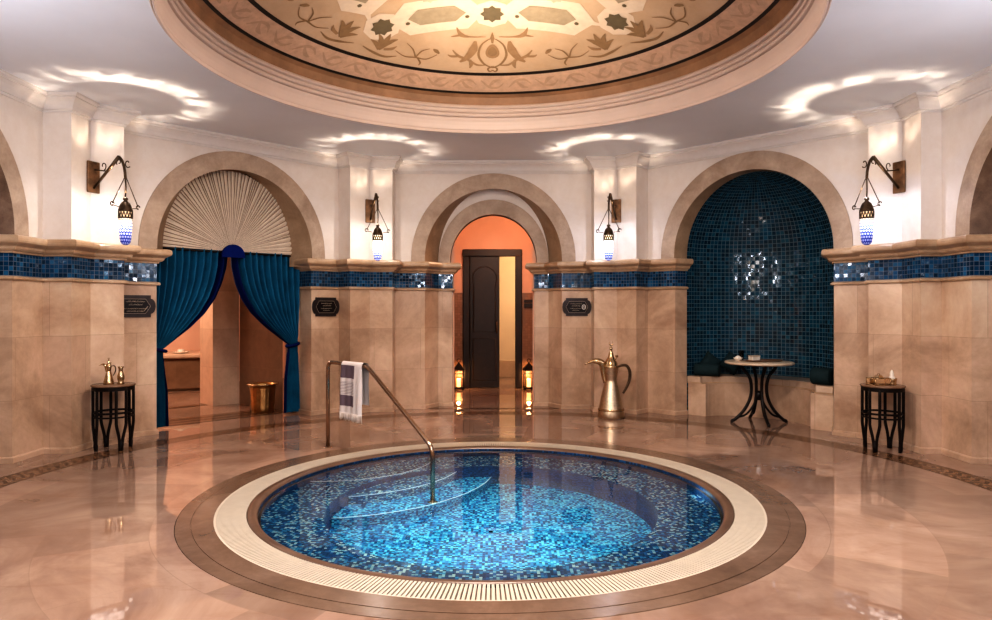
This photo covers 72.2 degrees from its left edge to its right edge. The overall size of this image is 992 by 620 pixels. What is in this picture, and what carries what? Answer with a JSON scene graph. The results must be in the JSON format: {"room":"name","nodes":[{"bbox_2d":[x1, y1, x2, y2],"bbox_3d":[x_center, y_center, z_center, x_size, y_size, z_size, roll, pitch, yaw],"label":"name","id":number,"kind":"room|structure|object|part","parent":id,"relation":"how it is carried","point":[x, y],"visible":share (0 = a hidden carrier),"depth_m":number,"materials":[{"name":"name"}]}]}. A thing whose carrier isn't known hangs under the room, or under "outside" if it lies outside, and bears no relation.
{"room":"spa","nodes":[
{"label":"spa","id":0,"kind":"room"},
{"bbox_2d":[0,94,42,238],"bbox_3d":[-5.177,-0.370,5.620,0.922,3.740,3.173,0,0,0],"label":"wall","id":1,"kind":"structure","parent":0,"point":[21,125],"depth_m":6.77,"materials":[{"name":"paint"}]},
{"bbox_2d":[0,112,172,463],"bbox_3d":[-4.672,-0.370,7.451,1.093,3.740,2.623,0,0,26],"label":"pillar","id":2,"kind":"structure","parent":0,"point":[62,293],"depth_m":7.12,"materials":[{"name":"stone"}]},
{"bbox_2d":[87,155,139,244],"bbox_3d":[-4.142,-1.173,7.320,0.577,0.965,0.364,0,0,23],"label":"wall lantern","id":3,"kind":"object","parent":2,"relation":"attached to","point":[125,210],"visible":1,"depth_m":7.24,"materials":[{"name":"white glass"}]},
{"bbox_3d":[-4.396,-1.450,7.424,0.028,0.340,0.140,0,0,23],"label":"plate","id":4,"kind":"part","parent":3,"relation":"part of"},
{"bbox_3d":[-4.163,-1.488,7.328,0.501,0.334,0.040,0,0,23],"label":"bracket arm","id":5,"kind":"part","parent":3,"relation":"part of","materials":[{"name":"brown metal"}]},
{"bbox_3d":[-3.943,-0.873,7.237,0.128,0.365,0.128,0,0,23],"label":"glass","id":6,"kind":"part","parent":3,"relation":"part of","materials":[{"name":"white glass"}]},
{"bbox_2d":[124,295,155,316],"bbox_3d":[-4.241,-0.045,8.039,0.410,0.260,0.028,0,0,-45],"label":"wall sign","id":7,"kind":"object","parent":2,"relation":"attached to","point":[134,305],"visible":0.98,"depth_m":8.04,"materials":[{"name":"black metal"}]},
{"bbox_2d":[200,257,238,405],"bbox_3d":[-4.444,-0.100,10.929,0.420,3.200,0.500,0,0,-45],"label":"wall","id":8,"kind":"structure","parent":0,"point":[219,326],"depth_m":10.76,"materials":[{"name":"stone"}]},
{"bbox_2d":[164,169,285,380],"bbox_3d":[-5.306,-0.225,10.886,7.200,3.450,4.900,0,0,-45],"label":"wall","id":9,"kind":"structure","parent":0,"point":[189,340],"depth_m":13.58,"materials":[{"name":"paint"}]},
{"bbox_2d":[124,134,338,266],"bbox_3d":[-3.460,-1.430,9.040,0.322,1.620,3.173,0,0,45],"label":"wall","id":10,"kind":"structure","parent":0,"point":[307,196],"depth_m":8.87,"materials":[{"name":"paint"}]},
{"bbox_2d":[163,170,291,257],"bbox_3d":[-3.538,-1.282,9.118,2.000,1.165,0.109,0,0,-45],"label":"sunburst pelmet","id":11,"kind":"object","parent":10,"relation":"attached to","point":[231,213],"visible":0.91,"depth_m":9.08,"materials":[{"name":"beige fabric"}]},
{"bbox_2d":[157,247,227,426],"bbox_3d":[-3.952,0.335,8.790,1.020,2.270,0.192,0,0,-45],"label":"curtain","id":12,"kind":"object","parent":11,"relation":"hanging from","point":[190,281],"visible":0.75,"depth_m":8.70,"materials":[{"name":"teal fabric"}]},
{"bbox_3d":[-3.567,-0.772,9.147,2.000,0.027,0.028,0,0,-45],"label":"curtain rail","id":13,"kind":"part","parent":11,"relation":"part of","materials":[{"name":"black metal"}]},
{"bbox_2d":[230,252,299,412],"bbox_3d":[-3.210,0.335,9.532,0.192,2.270,1.020,0,0,45],"label":"curtain","id":14,"kind":"object","parent":11,"relation":"hanging from","point":[268,287],"visible":0.98,"depth_m":9.65,"materials":[{"name":"teal fabric"}]},
{"bbox_2d":[0,65,991,173],"bbox_3d":[-0.040,-2.152,5.620,9.395,0.175,9.395,0,0,0],"label":"crown molding","id":15,"kind":"structure","parent":10,"relation":"attached to","point":[978,83],"depth_m":8.55,"materials":[{"name":"paint"}]},
{"bbox_2d":[240,297,282,409],"bbox_3d":[-3.618,-0.100,10.568,1.158,3.200,0.099,0,0,38],"label":"wall","id":16,"kind":"structure","parent":0,"point":[261,350],"depth_m":10.58,"materials":[{"name":"stone"}]},
{"bbox_2d":[286,167,461,415],"bbox_3d":[-1.823,-0.370,10.097,2.797,3.740,0.888,0,0,-12],"label":"pillar","id":17,"kind":"structure","parent":0,"point":[395,317],"depth_m":10.02,"materials":[{"name":"stone"}]},
{"bbox_2d":[312,297,338,315],"bbox_3d":[-2.456,-0.045,9.825,0.440,0.270,0.027,0,0,-45],"label":"wall sign","id":18,"kind":"object","parent":17,"relation":"attached to","point":[321,306],"visible":1,"depth_m":9.81,"materials":[{"name":"black metal"}]},
{"bbox_2d":[365,193,389,260],"bbox_3d":[-1.739,-1.173,9.723,0.364,0.965,0.577,0,0,-23],"label":"wall lantern","id":19,"kind":"object","parent":17,"relation":"attached to","point":[377,236],"visible":1,"depth_m":9.51,"materials":[{"name":"brown metal"}]},
{"bbox_3d":[-1.844,-1.450,9.976,0.140,0.340,0.028,0,0,-22],"label":"plate","id":20,"kind":"part","parent":19,"relation":"part of","materials":[{"name":"brown wood"}]},
{"bbox_3d":[-1.748,-1.488,9.743,0.040,0.334,0.501,0,0,-23],"label":"bracket arm","id":21,"kind":"part","parent":19,"relation":"part of","materials":[{"name":"brown metal"}]},
{"bbox_3d":[-1.657,-0.873,9.523,0.128,0.365,0.128,0,0,-23],"label":"glass","id":22,"kind":"part","parent":19,"relation":"part of","materials":[{"name":"white glass"}]},
{"bbox_2d":[395,173,590,262],"bbox_3d":[-0.040,-1.430,10.537,3.173,1.620,0.482,0,0,0],"label":"wall","id":23,"kind":"structure","parent":0,"point":[432,210],"depth_m":10.32,"materials":[{"name":"paint"}]},
{"bbox_2d":[451,216,535,400],"bbox_3d":[-0.040,-0.200,11.929,2.140,3.400,2.342,0,0,0],"label":"wall","id":24,"kind":"structure","parent":0,"point":[489,232],"depth_m":13.10,"materials":[{"name":"paint"}]},
{"bbox_2d":[463,249,521,387],"bbox_3d":[-0.070,0.168,13.098,1.144,2.664,0.154,0,0,0],"label":"door","id":25,"kind":"structure","parent":24,"relation":"in","point":[480,266],"depth_m":13.08,"materials":[{"name":"brown wood"}]},
{"bbox_3d":[-0.220,0.255,13.070,0.491,2.200,0.024,0,0,0],"label":"carved moulding","id":26,"kind":"part","parent":25,"relation":"part of","materials":[{"name":"brown wood"}]},
{"bbox_2d":[524,300,532,307],"bbox_3d":[0.690,-0.117,13.070,0.300,0.155,0.030,0,0,0],"label":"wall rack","id":27,"kind":"object","parent":24,"relation":"attached to","point":[525,305],"visible":0.57,"depth_m":13.05,"materials":[{"name":"brown wood"}]},
{"bbox_2d":[0,0,991,159],"bbox_3d":[-0.040,-2.745,5.620,11.000,1.010,11.000,0,0,0],"label":"ceiling","id":28,"kind":"structure","parent":0,"point":[864,54],"depth_m":6.98,"materials":[{"name":"paint"}]},
{"bbox_2d":[149,0,831,133],"bbox_3d":[-0.040,-2.337,5.800,5.228,0.326,5.228,0,0,0],"label":"trim","id":29,"kind":"structure","parent":28,"relation":"attached to","point":[179,22],"depth_m":7.31,"materials":[{"name":"paint"}]},
{"bbox_2d":[0,378,991,619],"bbox_3d":[-0.040,1.499,5.620,26.000,0.002,26.000,0,0,0],"label":"floor","id":30,"kind":"structure","parent":0,"point":[87,534],"depth_m":5.09,"materials":[{"name":"stone"}]},
{"bbox_2d":[90,382,135,451],"bbox_3d":[-4.140,1.151,7.360,0.434,0.701,0.434,0,0,38],"label":"side table","id":31,"kind":"object","parent":30,"relation":"on","point":[127,387],"visible":0.98,"depth_m":7.25,"materials":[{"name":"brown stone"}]},
{"bbox_3d":[-4.250,1.166,7.219,0.133,0.671,0.048,0,0,38],"label":"leg","id":32,"kind":"part","parent":31,"relation":"part of","materials":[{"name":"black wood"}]},
{"bbox_3d":[-4.281,1.166,7.470,0.048,0.671,0.133,0,0,38],"label":"leg","id":33,"kind":"part","parent":31,"relation":"part of","materials":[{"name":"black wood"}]},
{"bbox_2d":[99,359,115,384],"bbox_3d":[-4.184,0.656,7.334,0.156,0.288,0.103,0,0,24],"label":"coffee pot","id":34,"kind":"object","parent":31,"relation":"on","point":[108,380],"visible":1,"depth_m":7.31,"materials":[{"name":"gold metal"}]},
{"bbox_2d":[117,366,124,383],"bbox_3d":[-4.050,0.705,7.340,0.072,0.190,0.072,0,0,0],"label":"brass vase","id":35,"kind":"object","parent":31,"relation":"on","point":[120,377],"visible":1,"depth_m":7.32,"materials":[{"name":"gold metal"}]},
{"bbox_3d":[-3.999,1.166,7.250,0.048,0.671,0.133,0,0,38],"label":"leg","id":36,"kind":"part","parent":31,"relation":"part of","materials":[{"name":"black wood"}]},
{"bbox_3d":[-4.030,1.166,7.501,0.133,0.671,0.048,0,0,38],"label":"leg","id":37,"kind":"part","parent":31,"relation":"part of","materials":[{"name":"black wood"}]},
{"bbox_2d":[163,350,199,390],"bbox_3d":[-6.190,1.155,13.000,1.450,0.690,1.120,0,0,-20],"label":"counter","id":38,"kind":"object","parent":30,"relation":"on","point":[182,370],"visible":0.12,"depth_m":12.61,"materials":[{"name":"wood"}]},
{"bbox_2d":[173,349,188,352],"bbox_3d":[-5.910,0.770,12.750,0.280,0.071,0.280,0,0,0],"label":"tray","id":39,"kind":"object","parent":38,"relation":"on","point":[178,350],"visible":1,"depth_m":12.70,"materials":[{"name":"white ceramic"}]},
{"bbox_2d":[246,382,278,413],"bbox_3d":[-3.433,1.288,10.002,0.452,0.424,0.452,0,0,0],"label":"bucket","id":40,"kind":"object","parent":30,"relation":"on","point":[262,394],"visible":1,"depth_m":9.86,"materials":[{"name":"gold metal"}]},
{"bbox_2d":[454,359,463,389],"bbox_3d":[-0.705,1.209,12.840,0.220,0.581,0.220,0,0,-7],"label":"lantern","id":41,"kind":"object","parent":30,"relation":"on","point":[458,367],"visible":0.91,"depth_m":12.76,"materials":[{"name":"black metal"}]},
{"bbox_3d":[-0.705,1.290,12.840,0.184,0.330,0.184,0,0,-7],"label":"frame","id":42,"kind":"part","parent":41,"relation":"part of","materials":[{"name":"black metal"}]},
{"bbox_2d":[457,378,460,386],"bbox_3d":[-0.705,1.373,12.840,0.076,0.155,0.075,0,0,-7],"label":"candle","id":43,"kind":"object","parent":41,"relation":"on","point":[458,379],"depth_m":12.81,"materials":[{"name":"wax"}]},
{"bbox_2d":[174,438,805,619],"bbox_3d":[-0.040,1.964,5.620,4.744,0.932,4.744,0,0,0],"label":"plunge pool","id":44,"kind":"object","parent":30,"relation":"in","point":[505,528],"visible":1,"depth_m":4.67,"materials":[{"name":"tile"}]},
{"bbox_2d":[324,360,434,480],"bbox_3d":[-1.205,1.367,6.782,0.095,1.641,1.930,0,0,-44],"label":"pool handrail","id":45,"kind":"object","parent":44,"relation":"attached to","point":[395,401],"visible":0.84,"depth_m":6.66,"materials":[{"name":"metal"}]},
{"bbox_2d":[339,361,368,423],"bbox_3d":[-1.463,0.848,7.053,0.121,0.619,0.433,0,0,-45],"label":"towel","id":46,"kind":"object","parent":45,"relation":"hanging from","point":[354,379],"visible":1,"depth_m":7.01,"materials":[{"name":"white fabric"}]},
{"bbox_2d":[523,359,532,389],"bbox_3d":[0.620,1.209,12.840,0.220,0.581,0.220,0,0,-7],"label":"lantern","id":47,"kind":"object","parent":30,"relation":"on","point":[528,366],"visible":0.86,"depth_m":12.80,"materials":[{"name":"black metal"}]},
{"bbox_3d":[0.620,1.290,12.840,0.184,0.330,0.184,0,0,-7],"label":"frame","id":48,"kind":"part","parent":47,"relation":"part of","materials":[{"name":"black metal"}]},
{"bbox_2d":[527,378,530,386],"bbox_3d":[0.620,1.373,12.840,0.076,0.155,0.075,0,0,-7],"label":"candle","id":49,"kind":"object","parent":47,"relation":"on","point":[528,379],"depth_m":12.81,"materials":[{"name":"wax"}]},
{"bbox_2d":[584,342,631,418],"bbox_3d":[1.573,0.970,9.507,0.573,1.060,0.378,0,0,30],"label":"coffee pot","id":50,"kind":"object","parent":30,"relation":"on","point":[610,406],"visible":1,"depth_m":9.40,"materials":[{"name":"gold metal"}]},
{"bbox_3d":[1.394,0.845,9.488,0.323,0.344,0.098,0,0,0],"label":"spout","id":51,"kind":"part","parent":50,"relation":"part of","materials":[{"name":"gold metal"}]},
{"bbox_3d":[1.605,0.651,9.488,0.224,0.297,0.224,0,0,0],"label":"lid","id":52,"kind":"part","parent":50,"relation":"part of","materials":[{"name":"gold metal"}]},
{"bbox_3d":[1.794,0.960,9.488,0.193,0.419,0.045,0,0,0],"label":"handle","id":53,"kind":"part","parent":50,"relation":"part of","materials":[{"name":"brown metal"}]},
{"bbox_2d":[724,359,794,426],"bbox_3d":[3.512,1.095,9.080,0.880,0.820,0.880,0,0,0],"label":"bistro table","id":54,"kind":"object","parent":30,"relation":"on","point":[758,395],"visible":0.97,"depth_m":9.05,"materials":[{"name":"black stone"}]},
{"bbox_2d":[733,355,742,360],"bbox_3d":[3.242,0.646,9.110,0.124,0.077,0.124,0,0,0],"label":"bowl","id":55,"kind":"object","parent":54,"relation":"on","point":[737,358],"visible":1,"depth_m":9.08,"materials":[{"name":"white ceramic"}]},
{"bbox_2d":[739,350,743,359],"bbox_3d":[3.362,0.620,9.320,0.072,0.130,0.072,0,0,0],"label":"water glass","id":56,"kind":"object","parent":54,"relation":"on","point":[741,352],"visible":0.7,"depth_m":9.29,"materials":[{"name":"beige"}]},
{"bbox_3d":[3.283,1.115,9.088,0.300,0.780,0.042,0,0,2],"label":"leg","id":57,"kind":"part","parent":54,"relation":"part of","materials":[{"name":"black metal"}]},
{"bbox_3d":[3.520,1.115,9.309,0.042,0.780,0.300,0,0,2],"label":"leg","id":58,"kind":"part","parent":54,"relation":"part of","materials":[{"name":"black metal"}]},
{"bbox_2d":[745,359,782,361],"bbox_3d":[3.572,0.672,9.060,0.536,0.018,0.295,0,0,-11],"label":"serving tray","id":59,"kind":"object","parent":54,"relation":"on","point":[760,360],"visible":0.94,"depth_m":8.98,"materials":[{"name":"brown wood"}]},
{"bbox_2d":[748,355,759,360],"bbox_3d":[3.452,0.640,9.090,0.135,0.064,0.095,0,0,-17],"label":"soap box","id":60,"kind":"object","parent":59,"relation":"on","point":[751,357],"visible":0.92,"depth_m":9.05,"materials":[{"name":"white ceramic"}]},
{"bbox_3d":[3.504,1.115,8.851,0.042,0.780,0.300,0,0,2],"label":"leg","id":61,"kind":"part","parent":54,"relation":"part of","materials":[{"name":"black metal"}]},
{"bbox_3d":[3.741,1.115,9.072,0.300,0.780,0.042,0,0,2],"label":"leg","id":62,"kind":"part","parent":54,"relation":"part of","materials":[{"name":"black metal"}]},
{"bbox_2d":[687,374,832,431],"bbox_3d":[3.782,1.222,9.400,1.976,0.555,0.955,0,0,45],"label":"bench","id":63,"kind":"object","parent":30,"relation":"on","point":[796,399],"visible":0.8,"depth_m":9.41,"materials":[{"name":"stone"}]},
{"bbox_2d":[693,363,720,376],"bbox_3d":[3.020,0.857,9.727,0.360,0.177,0.177,0,0,34],"label":"bolster cushion","id":64,"kind":"object","parent":63,"relation":"on","point":[699,369],"visible":1,"depth_m":9.66,"materials":[{"name":"fabric"}]},
{"bbox_2d":[699,351,721,363],"bbox_3d":[3.119,0.770,9.896,0.361,0.354,0.173,0,0,-7],"label":"throw pillow","id":65,"kind":"object","parent":63,"relation":"on","point":[708,358],"visible":0.62,"depth_m":9.84,"materials":[{"name":"fabric"}]},
{"bbox_2d":[720,351,739,374],"bbox_3d":[3.416,0.770,9.854,0.361,0.354,0.173,0,0,5],"label":"throw pillow","id":66,"kind":"object","parent":63,"relation":"on","point":[732,369],"visible":0.6,"depth_m":9.81,"materials":[{"name":"fabric"}]},
{"bbox_3d":[3.782,0.985,9.400,1.976,0.080,0.955,0,0,45],"label":"seat","id":67,"kind":"part","parent":63,"relation":"part of","materials":[{"name":"stone"}]},
{"bbox_3d":[3.784,1.035,9.401,1.976,0.020,0.951,0,0,45],"label":"moulding","id":68,"kind":"part","parent":63,"relation":"part of","materials":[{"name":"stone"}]},
{"bbox_2d":[810,367,832,384],"bbox_3d":[4.130,0.837,8.602,0.216,0.216,0.250,0,0,-39],"label":"bolster cushion","id":69,"kind":"object","parent":63,"relation":"on","point":[824,376],"visible":0.85,"depth_m":8.53,"materials":[{"name":"fabric"}]},
{"bbox_2d":[860,383,905,452],"bbox_3d":[4.138,1.151,7.280,0.434,0.701,0.434,0,0,-38],"label":"side table","id":70,"kind":"object","parent":30,"relation":"on","point":[898,388],"visible":0.98,"depth_m":7.18,"materials":[{"name":"black metal"}]},
{"bbox_3d":[4.028,1.166,7.421,0.133,0.671,0.048,0,0,-38],"label":"leg","id":71,"kind":"part","parent":70,"relation":"part of","materials":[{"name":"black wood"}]},
{"bbox_3d":[3.997,1.166,7.170,0.048,0.671,0.133,0,0,-38],"label":"leg","id":72,"kind":"part","parent":70,"relation":"part of","materials":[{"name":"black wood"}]},
{"bbox_2d":[866,373,890,385],"bbox_3d":[4.078,0.738,7.250,0.199,0.125,0.140,0,0,-14],"label":"glass box","id":73,"kind":"object","parent":70,"relation":"on","point":[877,380],"visible":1,"depth_m":7.20,"materials":[{"name":"gold metal"}]},
{"bbox_3d":[4.078,0.762,7.250,0.182,0.066,0.122,0,0,-14],"label":"pane","id":74,"kind":"part","parent":73,"relation":"part of","materials":[{"name":"glass"}]},
{"bbox_3d":[4.078,0.760,7.250,0.199,0.079,0.140,0,0,-14],"label":"frame","id":75,"kind":"part","parent":73,"relation":"part of","materials":[{"name":"gold metal"}]},
{"bbox_3d":[4.078,0.697,7.250,0.120,0.044,0.078,0,0,-14],"label":"lid","id":76,"kind":"part","parent":73,"relation":"part of","materials":[{"name":"gold metal"}]},
{"bbox_3d":[4.279,1.166,7.390,0.048,0.671,0.133,0,0,-38],"label":"leg","id":77,"kind":"part","parent":70,"relation":"part of","materials":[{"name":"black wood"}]},
{"bbox_2d":[889,370,896,384],"bbox_3d":[4.238,0.720,7.280,0.100,0.160,0.099,0,0,0],"label":"candle cup","id":78,"kind":"object","parent":70,"relation":"on","point":[893,379],"visible":0.84,"depth_m":7.25,"materials":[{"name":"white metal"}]},
{"bbox_3d":[4.248,1.166,7.139,0.133,0.671,0.048,0,0,-38],"label":"leg","id":79,"kind":"part","parent":70,"relation":"part of","materials":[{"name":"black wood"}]},
{"bbox_2d":[499,257,514,359],"bbox_3d":[0.060,-0.100,14.150,2.600,3.200,1.900,0,0,0],"label":"wall","id":80,"kind":"structure","parent":0,"point":[506,264],"depth_m":15.10,"materials":[{"name":"beige paint"}]},
{"bbox_2d":[499,360,514,377],"bbox_3d":[0.060,1.310,15.070,2.600,0.380,0.050,0,0,0],"label":"baseboard","id":81,"kind":"structure","parent":80,"relation":"attached to","point":[506,367],"depth_m":15.05,"materials":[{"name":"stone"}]},
{"bbox_2d":[525,166,692,415],"bbox_3d":[1.578,-0.370,10.088,2.599,3.740,0.601,0,0,23],"label":"pillar","id":82,"kind":"structure","parent":0,"point":[639,303],"depth_m":9.99,"materials":[{"name":"stone"}]},
{"bbox_2d":[562,298,590,315],"bbox_3d":[1.225,-0.045,10.300,0.440,0.270,0.030,0,0,0],"label":"wall sign","id":83,"kind":"object","parent":82,"relation":"attached to","point":[571,306],"visible":1,"depth_m":10.30,"materials":[{"name":"black metal"}]},
{"bbox_2d":[596,193,620,260],"bbox_3d":[1.660,-1.173,9.722,0.364,0.965,0.577,0,0,23],"label":"wall lantern","id":84,"kind":"object","parent":82,"relation":"attached to","point":[608,237],"visible":1,"depth_m":9.52,"materials":[{"name":"brown metal"}]},
{"bbox_3d":[1.577,-0.873,9.523,0.128,0.365,0.128,0,0,23],"label":"glass","id":85,"kind":"part","parent":84,"relation":"part of","materials":[{"name":"white glass"}]},
{"bbox_3d":[1.668,-1.488,9.743,0.040,0.334,0.501,0,0,23],"label":"bracket arm","id":86,"kind":"part","parent":84,"relation":"part of","materials":[{"name":"brown metal"}]},
{"bbox_3d":[1.764,-1.450,9.976,0.140,0.340,0.028,0,0,23],"label":"plate","id":87,"kind":"part","parent":84,"relation":"part of","materials":[{"name":"brown wood"}]},
{"bbox_2d":[648,132,867,259],"bbox_3d":[3.345,-1.430,9.005,3.173,1.620,0.222,0,0,45],"label":"wall","id":88,"kind":"structure","parent":0,"point":[832,169],"depth_m":8.73,"materials":[{"name":"paint"}]},
{"bbox_2d":[687,171,832,410],"bbox_3d":[3.787,-0.172,9.405,1.990,3.345,0.970,0,0,45],"label":"wall niche","id":89,"kind":"object","parent":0,"point":[759,280],"visible":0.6,"depth_m":9.80,"materials":[{"name":"tile"}]},
{"bbox_2d":[821,112,991,463],"bbox_3d":[4.538,-0.370,7.234,0.904,3.740,2.488,0,0,-39],"label":"pillar","id":90,"kind":"structure","parent":0,"point":[914,302],"depth_m":7.17,"materials":[{"name":"stone"}]},
{"bbox_2d":[852,155,905,244],"bbox_3d":[4.147,-1.173,7.321,0.577,0.965,0.364,0,0,-22],"label":"wall lantern","id":91,"kind":"object","parent":90,"relation":"attached to","point":[866,212],"visible":1,"depth_m":7.24,"materials":[{"name":"white glass"}]},
{"bbox_3d":[3.947,-0.873,7.240,0.128,0.365,0.128,0,0,-22],"label":"glass","id":92,"kind":"part","parent":91,"relation":"part of","materials":[{"name":"white glass"}]},
{"bbox_3d":[4.167,-1.488,7.330,0.501,0.334,0.040,0,0,-22],"label":"bracket arm","id":93,"kind":"part","parent":91,"relation":"part of","materials":[{"name":"brown metal"}]},
{"bbox_3d":[4.401,-1.450,7.425,0.028,0.340,0.140,0,0,-22],"label":"plate","id":94,"kind":"part","parent":91,"relation":"part of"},
{"bbox_2d":[942,90,991,237],"bbox_3d":[5.097,-0.370,5.620,0.922,3.740,3.173,0,0,0],"label":"wall","id":95,"kind":"structure","parent":0,"point":[966,126],"depth_m":6.70,"materials":[{"name":"paint"}]}
]}

